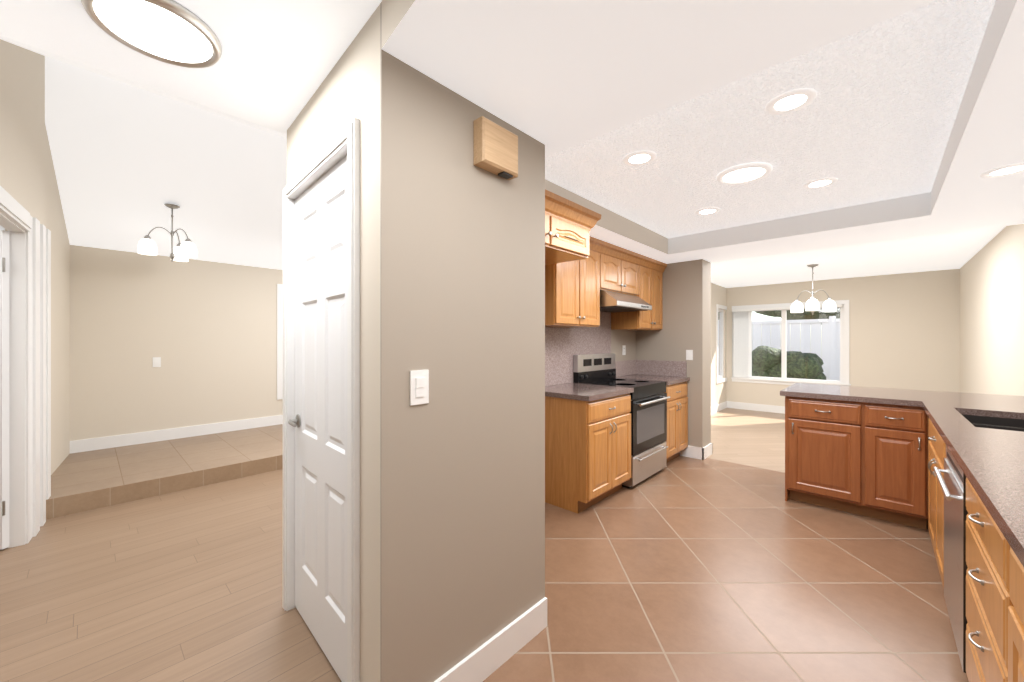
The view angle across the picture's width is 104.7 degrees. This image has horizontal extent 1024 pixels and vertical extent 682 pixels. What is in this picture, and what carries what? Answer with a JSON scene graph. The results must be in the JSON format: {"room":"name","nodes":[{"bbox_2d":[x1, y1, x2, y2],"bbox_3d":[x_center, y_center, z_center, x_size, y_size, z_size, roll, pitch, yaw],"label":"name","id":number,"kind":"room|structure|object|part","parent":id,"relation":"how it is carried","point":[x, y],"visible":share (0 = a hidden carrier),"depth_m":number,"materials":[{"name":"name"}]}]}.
{"room":"kitchen","nodes":[
{"label":"kitchen","id":0,"kind":"room"},
{"bbox_2d":[46,424,282,518],"bbox_3d":[-2.861,1.288,4.924,1.800,0.205,6.900,0,0,43],"label":"floor","id":1,"kind":"structure","parent":0,"point":[88,480],"depth_m":3.77,"materials":[{"name":"beige tile"}]},
{"bbox_2d":[0,408,784,681],"bbox_3d":[1.071,1.360,3.787,5.500,0.060,10.600,0,0,43],"label":"floor","id":2,"kind":"structure","parent":0,"point":[186,585],"depth_m":2.11,"materials":[{"name":"brown wood"}]},
{"bbox_2d":[0,4,1023,681],"bbox_3d":[0.355,-0.470,4.454,7.456,3.600,10.600,0,0,43],"label":"wall","id":3,"kind":"structure","parent":0,"point":[206,332],"depth_m":4.44,"materials":[{"name":"beige paint"}]},
{"bbox_2d":[0,230,8,549],"bbox_3d":[-3.595,0.308,2.513,0.772,2.020,0.038,0,0,0],"label":"hall door","id":4,"kind":"structure","parent":3,"relation":"in","point":[4,389],"depth_m":2.51,"materials":[{"name":"white wood"}]},
{"bbox_2d":[153,357,160,366],"bbox_3d":[-4.192,0.250,4.660,0.010,0.116,0.072,0,0,43],"label":"switch plate","id":5,"kind":"object","parent":3,"relation":"attached to","point":[156,360],"depth_m":4.66,"materials":[{"name":"white plastic"}]},
{"bbox_2d":[70,415,282,453],"bbox_3d":[-3.406,1.119,5.501,0.014,0.130,6.800,0,0,43],"label":"baseboard","id":6,"kind":"structure","parent":3,"relation":"attached to","point":[83,445],"depth_m":4.73,"materials":[{"name":"white"}]},
{"bbox_2d":[0,117,359,681],"bbox_3d":[-1.804,0.245,3.611,4.935,2.170,3.979,0,0,43],"label":"trim","id":7,"kind":"structure","parent":3,"relation":"attached to","point":[29,365],"depth_m":2.32,"materials":[{"name":"white wood"}]},
{"bbox_3d":[-2.785,0.010,6.166,0.016,1.640,1.580,0,0,43],"label":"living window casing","id":8,"kind":"part","parent":7,"relation":"part of","materials":[{"name":"white wood"}]},
{"bbox_2d":[295,155,346,681],"bbox_3d":[-0.807,0.308,1.707,0.035,2.020,0.757,0,0,-44],"label":"closet door","id":9,"kind":"structure","parent":3,"relation":"in","point":[321,404],"depth_m":1.68,"materials":[{"name":"white wood"}]},
{"bbox_2d":[288,414,300,427],"bbox_3d":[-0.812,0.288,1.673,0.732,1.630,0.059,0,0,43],"label":"hardware piece","id":10,"kind":"object","parent":9,"relation":"attached to","point":[296,422],"visible":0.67,"depth_m":1.90,"materials":[{"name":"silver metal"}]},
{"bbox_2d":[622,345,625,354],"bbox_3d":[1.343,0.110,4.732,0.007,0.116,0.072,0,0,43],"label":"switch plate","id":11,"kind":"object","parent":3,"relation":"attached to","point":[623,346],"depth_m":4.73,"materials":[{"name":"white plastic"}]},
{"bbox_2d":[686,350,692,359],"bbox_3d":[2.031,0.160,4.525,0.072,0.116,0.010,0,0,43],"label":"switch plate","id":12,"kind":"object","parent":3,"relation":"attached to","point":[689,353],"depth_m":4.52,"materials":[{"name":"white plastic"}]},
{"bbox_2d":[680,445,705,459],"bbox_3d":[1.849,1.265,4.693,0.804,0.130,0.014,0,0,43],"label":"baseboard","id":13,"kind":"structure","parent":3,"relation":"attached to","point":[690,451],"depth_m":4.48,"materials":[{"name":"white"}]},
{"bbox_2d":[706,443,712,456],"bbox_3d":[2.070,1.265,4.915,0.784,0.130,0.014,0,0,43],"label":"baseboard","id":14,"kind":"structure","parent":3,"relation":"attached to","point":[709,448],"depth_m":4.57,"materials":[{"name":"white"}]},
{"bbox_2d":[711,401,725,413],"bbox_3d":[3.031,1.265,6.539,0.014,0.130,3.700,0,0,43],"label":"baseboard","id":15,"kind":"structure","parent":3,"relation":"attached to","point":[719,407],"depth_m":7.46,"materials":[{"name":"white wood"}]},
{"bbox_2d":[726,401,784,412],"bbox_3d":[5.417,1.265,6.835,3.060,0.130,0.014,0,0,43],"label":"baseboard","id":16,"kind":"structure","parent":3,"relation":"attached to","point":[729,404],"depth_m":7.54,"materials":[{"name":"white wood"}]},
{"bbox_2d":[716,300,850,385],"bbox_3d":[4.748,0.055,7.064,1.970,1.490,0.750,0,0,43],"label":"nook window","id":17,"kind":"structure","parent":3,"relation":"in","point":[783,379],"depth_m":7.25,"materials":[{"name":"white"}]},
{"bbox_2d":[732,304,841,377],"bbox_3d":[4.951,0.043,7.215,1.660,1.315,0.079,0,0,43],"label":"vertical blinds","id":18,"kind":"object","parent":17,"relation":"attached to","point":[742,342],"visible":1,"depth_m":7.63,"materials":[{"name":"white"}]},
{"bbox_2d":[0,0,1023,287],"bbox_3d":[0.378,-1.655,4.365,7.500,1.470,10.700,0,0,43],"label":"ceiling","id":19,"kind":"structure","parent":0,"point":[906,126],"depth_m":1.92,"materials":[{"name":"white paint"}]},
{"bbox_2d":[81,0,221,67],"bbox_3d":[-1.207,-1.056,1.345,0.356,0.027,0.356,0,0,43],"label":"ceiling light","id":20,"kind":"object","parent":19,"relation":"attached to","point":[173,32],"visible":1,"depth_m":1.33,"materials":[{"name":"white glass"}]},
{"bbox_2d":[137,203,196,261],"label":"chandelier","id":21,"kind":"object","parent":19,"relation":"hanging from","point":[184,251],"depth_m":4.22,"materials":[{"name":"white glass"}]},
{"bbox_3d":[-3.723,-0.990,4.261,0.501,0.161,0.470,0,0,43],"label":"lamp shade","id":22,"kind":"part","parent":21,"relation":"part of","materials":[{"name":"white glass"}]},
{"bbox_3d":[-3.723,-1.165,4.261,0.405,0.610,0.372,0,0,43],"label":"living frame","id":23,"kind":"part","parent":21,"relation":"part of","materials":[{"name":"silver metal"}]},
{"bbox_2d":[623,150,656,165],"bbox_3d":[0.760,-1.086,2.354,0.193,0.009,0.193,0,0,-2],"label":"recessed light","id":24,"kind":"object","parent":19,"relation":"in","point":[643,157],"depth_m":2.34,"materials":[{"name":"white"}]},
{"bbox_2d":[695,207,719,214],"bbox_3d":[1.639,-1.086,3.312,0.193,0.009,0.193,0,0,-2],"label":"recessed light","id":25,"kind":"object","parent":19,"relation":"in","point":[710,210],"depth_m":3.30,"materials":[{"name":"white"}]},
{"bbox_2d":[716,162,772,184],"bbox_3d":[1.502,-1.079,2.564,0.316,0.022,0.316,0,0,43],"label":"ceiling disc","id":26,"kind":"object","parent":19,"relation":"attached to","point":[745,173],"visible":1,"depth_m":2.54,"materials":[{"name":"white"}]},
{"bbox_2d":[765,88,816,114],"bbox_3d":[1.267,-1.086,1.799,0.193,0.009,0.193,0,0,-2],"label":"recessed light","id":27,"kind":"object","parent":19,"relation":"in","point":[790,101],"depth_m":1.79,"materials":[{"name":"white"}]},
{"bbox_2d":[790,264,836,314],"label":"chandelier","id":28,"kind":"object","parent":19,"relation":"hanging from","point":[812,305],"depth_m":5.46,"materials":[{"name":"white glass"}]},
{"bbox_3d":[4.157,-0.490,5.483,0.518,0.161,0.486,0,0,43],"label":"lamp shade","id":29,"kind":"part","parent":28,"relation":"part of","materials":[{"name":"white glass"}]},
{"bbox_3d":[4.157,-0.710,5.483,0.422,0.700,0.388,0,0,43],"label":"nook frame","id":30,"kind":"part","parent":28,"relation":"part of","materials":[{"name":"silver metal"}]},
{"bbox_2d":[803,177,837,188],"bbox_3d":[2.123,-1.086,2.724,0.193,0.009,0.193,0,0,-2],"label":"recessed light","id":31,"kind":"object","parent":19,"relation":"in","point":[827,181],"depth_m":2.71,"materials":[{"name":"white"}]},
{"bbox_2d":[980,162,1023,177],"bbox_3d":[2.664,-0.916,2.124,0.193,0.009,0.193,0,0,-2],"label":"recessed light","id":32,"kind":"object","parent":19,"relation":"in","point":[1010,169],"depth_m":2.13,"materials":[{"name":"white"}]},
{"bbox_2d":[380,3,710,681],"bbox_3d":[0.579,0.030,1.648,3.300,2.600,6.800,0,0,43],"label":"wall","id":33,"kind":"structure","parent":0,"point":[462,451],"depth_m":1.48,"materials":[{"name":"beige paint"}]},
{"bbox_2d":[410,370,428,405],"bbox_3d":[-0.313,0.157,1.342,0.010,0.116,0.072,0,0,43],"label":"switch plate","id":34,"kind":"object","parent":33,"relation":"attached to","point":[419,386],"depth_m":1.34,"materials":[{"name":"white plastic"}]},
{"bbox_2d":[434,597,546,681],"bbox_3d":[-0.128,1.265,1.539,0.015,0.130,0.844,0,0,43],"label":"baseboard","id":35,"kind":"structure","parent":33,"relation":"attached to","point":[485,660],"depth_m":1.62,"materials":[{"name":"white wood"}]},
{"bbox_2d":[473,116,517,179],"bbox_3d":[-0.059,-0.761,1.579,0.058,0.177,0.200,0,0,43],"label":"door chime","id":36,"kind":"object","parent":33,"relation":"attached to","point":[495,148],"visible":1,"depth_m":1.53,"materials":[{"name":"brown wood"}]},
{"bbox_2d":[545,193,592,268],"bbox_3d":[-0.017,-0.758,2.750,0.715,0.316,0.940,0,0,43],"label":"upper cabinet","id":37,"kind":"object","parent":33,"relation":"attached to","point":[568,226],"depth_m":2.66,"materials":[{"name":"brown wood"}]},
{"bbox_2d":[545,249,600,327],"bbox_3d":[0.464,-0.480,3.540,0.341,0.700,0.690,0,0,43],"label":"upper cabinet","id":38,"kind":"object","parent":33,"relation":"attached to","point":[583,268],"depth_m":3.38,"materials":[{"name":"brown wood"}]},
{"bbox_2d":[601,249,640,296],"bbox_3d":[0.975,-0.657,4.088,0.341,0.345,0.810,0,0,43],"label":"upper cabinet","id":39,"kind":"object","parent":33,"relation":"attached to","point":[621,275],"depth_m":3.96,"materials":[{"name":"brown wood"}]},
{"bbox_2d":[600,290,651,312],"bbox_3d":[1.044,-0.399,4.046,0.478,0.158,0.758,0,0,43],"label":"range hood","id":40,"kind":"object","parent":39,"relation":"attached to","point":[610,301],"visible":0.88,"depth_m":3.83,"materials":[{"name":"silver metal"}]},
{"bbox_2d":[611,265,664,330],"bbox_3d":[1.468,-0.480,4.617,0.341,0.700,0.636,0,0,43],"label":"upper cabinet","id":41,"kind":"object","parent":33,"relation":"attached to","point":[651,279],"depth_m":4.46,"materials":[{"name":"brown wood"}]},
{"bbox_2d":[483,456,968,681],"bbox_3d":[0.511,1.360,1.574,3.300,0.060,6.600,0,0,43],"label":"floor","id":42,"kind":"structure","parent":0,"point":[682,569],"depth_m":2.10,"materials":[{"name":"tile"}]},
{"bbox_2d":[545,392,631,512],"bbox_3d":[0.588,0.892,3.457,0.635,0.875,0.714,0,0,43],"label":"base cabinet","id":43,"kind":"object","parent":42,"relation":"on","point":[587,445],"depth_m":3.15,"materials":[{"name":"brown wood"}]},
{"bbox_2d":[545,384,632,399],"bbox_3d":[0.588,0.434,3.447,0.652,0.038,0.731,0,0,43],"label":"countertop","id":44,"kind":"structure","parent":43,"relation":"on","point":[562,391],"depth_m":3.29,"materials":[{"name":"stone"}]},
{"bbox_2d":[573,353,669,488],"bbox_3d":[1.121,0.735,3.973,0.688,1.190,0.758,0,0,43],"label":"range","id":45,"kind":"object","parent":42,"relation":"on","point":[649,398],"visible":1,"depth_m":3.85,"materials":[{"name":"silver metal"}]},
{"bbox_2d":[617,380,688,462],"bbox_3d":[1.573,0.892,4.513,0.635,0.875,0.644,0,0,43],"label":"base cabinet","id":46,"kind":"object","parent":42,"relation":"on","point":[677,404],"depth_m":4.29,"materials":[{"name":"brown wood"}]},
{"bbox_2d":[616,372,688,383],"bbox_3d":[1.578,0.434,4.509,0.652,0.038,0.644,0,0,43],"label":"countertop","id":47,"kind":"structure","parent":46,"relation":"on","point":[636,375],"depth_m":4.44,"materials":[{"name":"stone"}]},
{"bbox_2d":[784,395,931,528],"bbox_3d":[2.768,0.893,3.217,0.820,0.875,0.620,0,0,43],"label":"base cabinet","id":48,"kind":"object","parent":42,"relation":"on","point":[876,453],"depth_m":2.96,"materials":[{"name":"brown wood"}]},
{"bbox_2d":[780,383,1023,406],"bbox_3d":[3.059,0.434,3.106,1.456,0.038,0.885,0,0,43],"label":"countertop","id":49,"kind":"structure","parent":48,"relation":"on","point":[898,397],"depth_m":3.01,"materials":[{"name":"stone"}]},
{"bbox_2d":[920,399,1023,566],"bbox_3d":[1.619,0.434,0.961,0.636,0.038,4.215,0,0,43],"label":"countertop","id":50,"kind":"structure","parent":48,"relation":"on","point":[991,459],"depth_m":1.41,"materials":[{"name":"stone"}]},
{"bbox_2d":[964,415,1023,426],"bbox_3d":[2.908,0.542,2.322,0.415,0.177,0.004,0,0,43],"label":"sink","id":51,"kind":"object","parent":50,"relation":"in","point":[975,418],"depth_m":2.34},
{"bbox_2d":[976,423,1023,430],"bbox_3d":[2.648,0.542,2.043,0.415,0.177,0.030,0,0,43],"label":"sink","id":52,"kind":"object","parent":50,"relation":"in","point":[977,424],"depth_m":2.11,"materials":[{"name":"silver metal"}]},
{"bbox_2d":[932,427,939,438],"bbox_3d":[3.300,0.893,2.734,0.596,0.875,0.600,0,0,43],"label":"base cabinet","id":53,"kind":"object","parent":42,"relation":"on","point":[934,436],"depth_m":2.24,"materials":[{"name":"brown wood"}]},
{"bbox_2d":[924,439,955,588],"bbox_3d":[2.610,0.985,2.017,0.615,0.690,0.890,0,0,43],"label":"base cabinet","id":54,"kind":"object","parent":42,"relation":"on","point":[934,449],"depth_m":2.20,"materials":[{"name":"brown wood"}]},
{"bbox_2d":[933,445,968,672],"bbox_3d":[2.074,0.894,1.484,0.641,0.872,0.602,0,0,43],"label":"dishwasher","id":55,"kind":"object","parent":42,"relation":"on","point":[953,484],"visible":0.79,"depth_m":1.60,"materials":[{"name":"silver metal"}]},
{"bbox_2d":[963,471,995,681],"bbox_3d":[1.658,0.893,0.997,0.615,0.875,0.660,0,0,43],"label":"base cabinet","id":56,"kind":"object","parent":42,"relation":"on","point":[980,530],"depth_m":1.21,"materials":[{"name":"brown wood"}]},
{"bbox_2d":[996,531,1023,681],"bbox_3d":[1.126,0.893,0.426,0.615,0.875,0.900,0,0,43],"label":"base cabinet","id":57,"kind":"object","parent":42,"relation":"on","point":[1009,573],"depth_m":0.97,"materials":[{"name":"brown wood"}]}
]}

